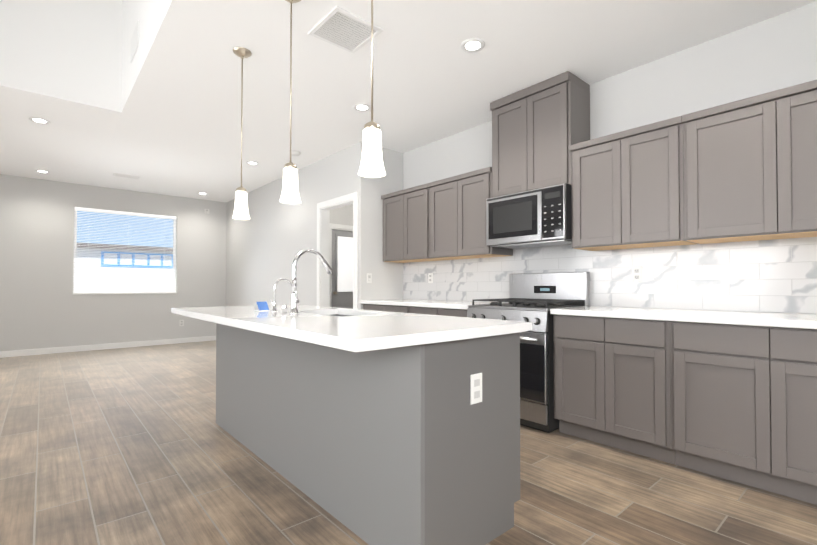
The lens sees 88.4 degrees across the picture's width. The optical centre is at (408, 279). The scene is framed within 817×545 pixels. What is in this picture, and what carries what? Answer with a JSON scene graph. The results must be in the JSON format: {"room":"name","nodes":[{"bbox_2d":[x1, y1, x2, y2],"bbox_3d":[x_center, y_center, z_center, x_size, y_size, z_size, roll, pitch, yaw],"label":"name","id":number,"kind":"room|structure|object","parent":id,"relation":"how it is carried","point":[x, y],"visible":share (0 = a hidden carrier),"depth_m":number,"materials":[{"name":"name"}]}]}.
{"room":"kitchen","nodes":[
{"label":"kitchen","id":0,"kind":"room"},
{"bbox_2d":[0,174,226,350],"bbox_3d":[-5.315,-0.190,7.111,8.150,2.760,0.120,1,-1,-41],"label":"wall","id":1,"kind":"structure","parent":0,"point":[42,305],"depth_m":6.93,"materials":[{"name":"grey paint"}]},
{"bbox_2d":[0,336,215,357],"bbox_3d":[-5.995,1.132,6.410,6.170,0.095,0.017,1,-1,-41],"label":"baseboard","id":2,"kind":"structure","parent":1,"relation":"attached to","point":[16,353],"depth_m":7.08,"materials":[{"name":"white wood"}]},
{"bbox_2d":[73,210,176,294],"bbox_3d":[-4.946,-0.463,7.415,1.520,1.445,0.112,1,-1,-41],"label":"window","id":3,"kind":"structure","parent":1,"relation":"in","point":[111,290],"depth_m":7.38,"materials":[{"name":"white"}]},
{"bbox_2d":[74,207,175,292],"bbox_3d":[-4.928,-0.474,7.394,1.500,1.418,0.052,1,-1,-41],"label":"window blinds","id":4,"kind":"object","parent":3,"relation":"attached to","point":[126,213],"visible":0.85,"depth_m":7.36,"materials":[{"name":"white plastic"}]},
{"bbox_2d":[226,144,354,305],"bbox_3d":[-2.108,-0.196,6.753,0.120,2.760,4.628,1,-1,-41],"label":"wall","id":5,"kind":"structure","parent":0,"point":[269,239],"depth_m":6.54,"materials":[{"name":"grey paint"}]},
{"bbox_2d":[317,192,357,308],"bbox_3d":[-0.861,0.070,5.314,0.152,2.185,0.950,1,-1,-41],"label":"door frame","id":6,"kind":"structure","parent":5,"relation":"attached to","point":[324,208],"depth_m":5.57,"materials":[{"name":"white wood"}]},
{"bbox_2d":[329,204,352,228],"bbox_3d":[-1.202,-0.189,7.175,1.800,2.760,0.120,1,-1,-41],"label":"wall","id":7,"kind":"structure","parent":0,"point":[342,215],"depth_m":7.17,"materials":[{"name":"grey paint"}]},
{"bbox_2d":[329,223,352,306],"bbox_3d":[-1.024,0.133,7.315,0.960,2.120,0.136,1,-1,-41],"label":"door frame","id":8,"kind":"structure","parent":7,"relation":"attached to","point":[340,227],"depth_m":7.02,"materials":[{"name":"white wood"}]},
{"bbox_2d":[332,229,352,308],"bbox_3d":[-1.008,0.168,7.296,0.780,2.030,0.115,1,-1,-41],"label":"exterior door","id":9,"kind":"structure","parent":7,"relation":"in","point":[342,268],"depth_m":7.19,"materials":[{"name":"grey"}]},
{"bbox_2d":[355,142,402,309],"bbox_3d":[-0.350,-0.221,5.134,0.649,2.760,0.120,1,-1,-41],"label":"wall","id":10,"kind":"structure","parent":0,"point":[387,281],"depth_m":5.02,"materials":[{"name":"grey paint"}]},
{"bbox_2d":[367,273,371,282],"bbox_3d":[-0.461,-0.013,4.947,0.072,0.115,0.011,1,-1,-41],"label":"light switch","id":11,"kind":"object","parent":10,"relation":"attached to","point":[369,277],"visible":1,"depth_m":4.95,"materials":[{"name":"white plastic"}]},
{"bbox_2d":[0,340,816,544],"bbox_3d":[-1.519,1.148,2.725,8.390,0.050,11.690,1,-1,-41],"label":"floor","id":12,"kind":"structure","parent":0,"point":[130,446],"depth_m":2.30,"materials":[{"name":"brown wood"}]},
{"bbox_2d":[216,324,519,544],"bbox_3d":[-0.495,0.684,2.627,0.639,0.874,2.392,1,-1,-41],"label":"kitchen island","id":13,"kind":"object","parent":12,"relation":"on","point":[372,427],"depth_m":1.80,"materials":[{"name":"grey paint"}]},
{"bbox_2d":[171,304,531,355],"bbox_3d":[-0.606,0.226,2.542,0.970,0.040,2.464,1,-1,-41],"label":"island countertop","id":14,"kind":"structure","parent":13,"relation":"on","point":[370,331],"depth_m":1.81,"materials":[{"name":"white stone"}]},
{"bbox_2d":[270,248,332,311],"bbox_3d":[-0.679,0.009,2.693,0.304,0.398,0.351,1,-1,-41],"label":"faucet","id":15,"kind":"object","parent":14,"relation":"on","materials":[{"name":"silver metal"}]},
{"bbox_2d":[327,312,358,315],"bbox_3d":[-0.437,0.354,2.665,0.414,0.236,0.704,1,-1,-41],"label":"sink","id":16,"kind":"object","parent":14,"relation":"in","point":[328,313],"depth_m":2.99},
{"bbox_2d":[361,303,376,310],"bbox_3d":[-0.147,0.719,4.900,0.625,0.874,0.470,1,-1,-41],"label":"base cabinet","id":17,"kind":"object","parent":12,"relation":"on","point":[367,306],"depth_m":4.76,"materials":[{"name":"grey paint"}]},
{"bbox_2d":[377,303,404,312],"bbox_3d":[0.084,0.715,4.634,0.625,0.874,0.471,1,-1,-41],"label":"base cabinet","id":18,"kind":"object","parent":12,"relation":"on","point":[391,309],"depth_m":4.48,"materials":[{"name":"grey paint"}]},
{"bbox_2d":[405,307,428,313],"bbox_3d":[0.392,0.710,4.280,0.625,0.874,0.467,1,-1,-41],"label":"base cabinet","id":19,"kind":"object","parent":12,"relation":"on","point":[418,310],"depth_m":4.16,"materials":[{"name":"grey paint"}]},
{"bbox_2d":[429,307,466,316],"bbox_3d":[0.620,0.706,4.017,0.625,0.874,0.465,1,-1,-41],"label":"base cabinet","id":20,"kind":"object","parent":12,"relation":"on","point":[444,311],"depth_m":3.87,"materials":[{"name":"grey paint"}]},
{"bbox_2d":[361,299,489,310],"bbox_3d":[0.226,0.255,4.458,0.650,0.039,1.637,1,-1,-41],"label":"countertop","id":21,"kind":"structure","parent":20,"relation":"on","point":[453,305],"depth_m":4.20,"materials":[{"name":"white stone"}]},
{"bbox_2d":[467,272,589,432],"bbox_3d":[0.974,0.537,3.507,0.732,1.195,0.755,1,-1,-41],"label":"range","id":22,"kind":"object","parent":12,"relation":"on","point":[534,298],"visible":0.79,"depth_m":3.17,"materials":[{"name":"silver metal"}]},
{"bbox_2d":[553,315,592,440],"bbox_3d":[1.423,0.692,3.093,0.625,0.874,0.437,1,-1,-41],"label":"base cabinet","id":23,"kind":"object","parent":12,"relation":"on","point":[572,334],"depth_m":2.95,"materials":[{"name":"grey paint"}]},
{"bbox_2d":[593,319,664,461],"bbox_3d":[1.633,0.688,2.852,0.625,0.874,0.438,1,-1,-41],"label":"base cabinet","id":24,"kind":"object","parent":12,"relation":"on","point":[629,354],"depth_m":2.66,"materials":[{"name":"grey paint"}]},
{"bbox_2d":[665,323,752,486],"bbox_3d":[1.946,0.682,2.492,0.625,0.874,0.516,1,-1,-41],"label":"base cabinet","id":25,"kind":"object","parent":12,"relation":"on","point":[730,395],"depth_m":2.35,"materials":[{"name":"grey paint"}]},
{"bbox_2d":[550,307,816,330],"bbox_3d":[2.427,0.216,1.927,0.650,0.039,3.526,1,-1,-41],"label":"countertop","id":26,"kind":"structure","parent":25,"relation":"on","point":[734,318],"depth_m":2.44,"materials":[{"name":"white stone"}]},
{"bbox_2d":[749,327,816,504],"bbox_3d":[2.207,0.678,2.192,0.625,0.874,0.516,1,-1,-41],"label":"base cabinet","id":27,"kind":"object","parent":12,"relation":"on","point":[782,360],"depth_m":2.10,"materials":[{"name":"grey paint"}]},
{"bbox_2d":[0,0,816,202],"bbox_3d":[-1.519,-2.457,2.780,8.390,1.640,11.690,1,-1,-41],"label":"ceiling","id":28,"kind":"structure","parent":0,"point":[148,92],"depth_m":3.60,"materials":[{"name":"white paint"}]},
{"bbox_2d":[29,117,49,123],"bbox_3d":[-3.746,-1.611,4.269,0.168,0.006,0.168,1,-1,-41],"label":"recessed light","id":29,"kind":"object","parent":28,"relation":"in","point":[38,120],"visible":0.98,"depth_m":4.26,"materials":[{"name":"white plastic"}]},
{"bbox_2d":[35,170,49,172],"bbox_3d":[-5.372,-1.582,6.169,0.168,0.006,0.168,1,-1,-41],"label":"recessed light","id":30,"kind":"object","parent":28,"relation":"in","point":[42,171],"visible":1,"depth_m":6.17,"materials":[{"name":"white"}]},
{"bbox_2d":[113,173,139,178],"bbox_3d":[-4.305,-1.575,6.420,0.340,0.012,0.160,1,-1,-41],"label":"ceiling vent","id":31,"kind":"object","parent":28,"relation":"in","point":[125,176],"visible":1,"depth_m":6.42,"materials":[{"name":"white"}]},
{"bbox_2d":[232,47,251,219],"bbox_3d":[-1.194,-1.033,3.008,0.128,1.199,0.128,1,-1,-41],"label":"pendant light","id":32,"kind":"object","parent":28,"relation":"hanging from","point":[241,212],"visible":1,"depth_m":2.98,"materials":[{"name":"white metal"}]},
{"bbox_2d":[246,161,258,164],"bbox_3d":[-2.133,-1.588,5.751,0.168,0.006,0.168,1,-1,-41],"label":"recessed light","id":33,"kind":"object","parent":28,"relation":"in","point":[252,163],"visible":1,"depth_m":5.75,"materials":[{"name":"white plastic"}]},
{"bbox_2d":[280,0,300,203],"bbox_3d":[-0.675,-1.042,2.412,0.128,1.199,0.128,1,-1,-41],"label":"pendant light","id":34,"kind":"object","parent":28,"relation":"hanging from","point":[290,193],"visible":1,"depth_m":2.38,"materials":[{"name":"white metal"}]},
{"bbox_2d":[291,151,300,155],"bbox_3d":[-1.428,-1.579,5.290,0.136,0.038,0.136,1,-1,-41],"label":"smoke detector","id":35,"kind":"object","parent":28,"relation":"attached to","point":[295,153],"visible":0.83,"depth_m":5.25,"materials":[{"name":"white plastic"}]},
{"bbox_2d":[308,5,383,53],"bbox_3d":[-0.413,-1.630,2.768,0.360,0.012,0.360,1,-1,-41],"label":"ceiling vent","id":36,"kind":"object","parent":28,"relation":"in","point":[342,28],"visible":0.98,"depth_m":2.75,"materials":[{"name":"white metal"}]},
{"bbox_2d":[353,103,370,110],"bbox_3d":[-0.437,-1.615,3.953,0.168,0.006,0.168,1,-1,-41],"label":"recessed light","id":37,"kind":"object","parent":28,"relation":"in","point":[362,107],"visible":1,"depth_m":3.95,"materials":[{"name":"white plastic"}]},
{"bbox_2d":[358,0,385,177],"bbox_3d":[-0.157,-1.051,1.816,0.128,1.199,0.128,1,-1,-41],"label":"pendant light","id":38,"kind":"object","parent":28,"relation":"hanging from","point":[371,165],"visible":1,"depth_m":1.78,"materials":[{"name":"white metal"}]},
{"bbox_2d":[461,38,484,52],"bbox_3d":[0.449,-1.631,2.934,0.168,0.006,0.168,1,-1,-41],"label":"recessed light","id":39,"kind":"object","parent":28,"relation":"in","point":[471,45],"visible":1,"depth_m":2.93,"materials":[{"name":"white plastic"}]},
{"bbox_2d":[403,1,816,313],"bbox_3d":[2.139,-0.255,2.859,0.120,2.760,6.820,1,-1,-41],"label":"wall","id":40,"kind":"structure","parent":0,"point":[778,52],"depth_m":2.98,"materials":[{"name":"grey paint"}]},
{"bbox_2d":[381,191,396,262],"bbox_3d":[-0.041,-0.613,5.012,0.345,0.798,0.470,1,-1,-41],"label":"upper cabinet","id":41,"kind":"object","parent":40,"relation":"attached to","point":[389,200],"depth_m":4.97,"materials":[{"name":"grey paint"}]},
{"bbox_2d":[397,184,448,262],"bbox_3d":[0.190,-0.617,4.746,0.345,0.798,0.471,1,-1,-41],"label":"upper cabinet","id":42,"kind":"object","parent":40,"relation":"attached to","point":[410,201],"depth_m":4.68,"materials":[{"name":"grey paint"}]},
{"bbox_2d":[425,178,452,259],"bbox_3d":[0.498,-0.622,4.392,0.345,0.798,0.467,1,-1,-41],"label":"upper cabinet","id":43,"kind":"object","parent":40,"relation":"attached to","point":[436,192],"depth_m":4.37,"materials":[{"name":"grey paint"}]},
{"bbox_2d":[449,167,512,258],"bbox_3d":[0.727,-0.626,4.129,0.345,0.798,0.467,1,-1,-41],"label":"upper cabinet","id":44,"kind":"object","parent":40,"relation":"attached to","point":[468,192],"depth_m":4.04,"materials":[{"name":"grey paint"}]},
{"bbox_2d":[489,92,516,197],"bbox_3d":[1.027,-1.176,3.792,0.345,0.880,0.439,1,-1,-41],"label":"upper cabinet","id":45,"kind":"object","parent":40,"relation":"attached to","point":[503,171],"depth_m":3.74,"materials":[{"name":"grey paint"}]},
{"bbox_2d":[517,71,589,192],"bbox_3d":[1.238,-1.179,3.550,0.345,0.880,0.440,1,-1,-41],"label":"upper cabinet","id":46,"kind":"object","parent":40,"relation":"attached to","point":[553,113],"depth_m":3.43,"materials":[{"name":"grey paint"}]},
{"bbox_2d":[486,184,571,248],"bbox_3d":[1.102,-0.513,3.635,0.420,0.436,0.757,1,-1,-41],"label":"microwave","id":47,"kind":"object","parent":46,"relation":"attached to","point":[540,217],"visible":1,"depth_m":3.45,"materials":[{"name":"silver metal"}]},
{"bbox_2d":[569,135,620,250],"bbox_3d":[1.528,-0.640,3.207,0.345,0.798,0.438,1,-1,-41],"label":"upper cabinet","id":48,"kind":"object","parent":40,"relation":"attached to","point":[588,159],"depth_m":3.15,"materials":[{"name":"grey paint"}]},
{"bbox_2d":[403,237,816,313],"bbox_3d":[1.884,0.103,3.053,0.003,0.850,5.935,1,-1,-41],"label":"tile backsplash","id":49,"kind":"structure","parent":40,"relation":"attached to","point":[776,276],"depth_m":3.06,"materials":[{"name":"tile"}]},
{"bbox_2d":[428,273,432,282],"bbox_3d":[0.257,-0.014,4.917,0.008,0.115,0.072,1,-1,-41],"label":"outlet","id":50,"kind":"object","parent":49,"relation":"attached to","point":[430,277],"visible":1,"depth_m":4.91,"materials":[{"name":"white plastic"}]},
{"bbox_2d":[632,266,641,281],"bbox_3d":[1.743,-0.040,3.207,0.008,0.115,0.072,1,-1,-41],"label":"outlet","id":51,"kind":"object","parent":49,"relation":"attached to","point":[636,274],"visible":1,"depth_m":3.20,"materials":[{"name":"white plastic"}]},
{"bbox_2d":[609,117,692,248],"bbox_3d":[1.738,-0.644,2.965,0.345,0.798,0.439,1,-1,-41],"label":"upper cabinet","id":52,"kind":"object","parent":40,"relation":"attached to","point":[645,168],"depth_m":2.86,"materials":[{"name":"grey paint"}]},
{"bbox_2d":[677,96,768,244],"bbox_3d":[2.052,-0.650,2.605,0.345,0.798,0.516,1,-1,-41],"label":"upper cabinet","id":53,"kind":"object","parent":40,"relation":"attached to","point":[745,169],"depth_m":2.55,"materials":[{"name":"grey paint"}]},
{"bbox_2d":[757,80,816,239],"bbox_3d":[2.313,-0.654,2.305,0.345,0.798,0.516,1,-1,-41],"label":"upper cabinet","id":54,"kind":"object","parent":40,"relation":"attached to","point":[786,117],"depth_m":2.31,"materials":[{"name":"grey paint"}]},
{"label":"outside","id":55,"kind":"structure","parent":0,"visible":0},
{"bbox_3d":[-22.437,1.669,25.446,80.000,0.200,49.700,1,-1,-41],"label":"ground","id":56,"kind":"structure","parent":55,"visible":0},
{"bbox_2d":[76,243,172,290],"bbox_3d":[-17.959,-0.111,21.846,30.600,3.050,7.650,1,-1,-41],"label":"building","id":57,"kind":"structure","parent":56,"relation":"on","point":[137,272],"depth_m":20.59,"materials":[{"name":"white"}]}
]}

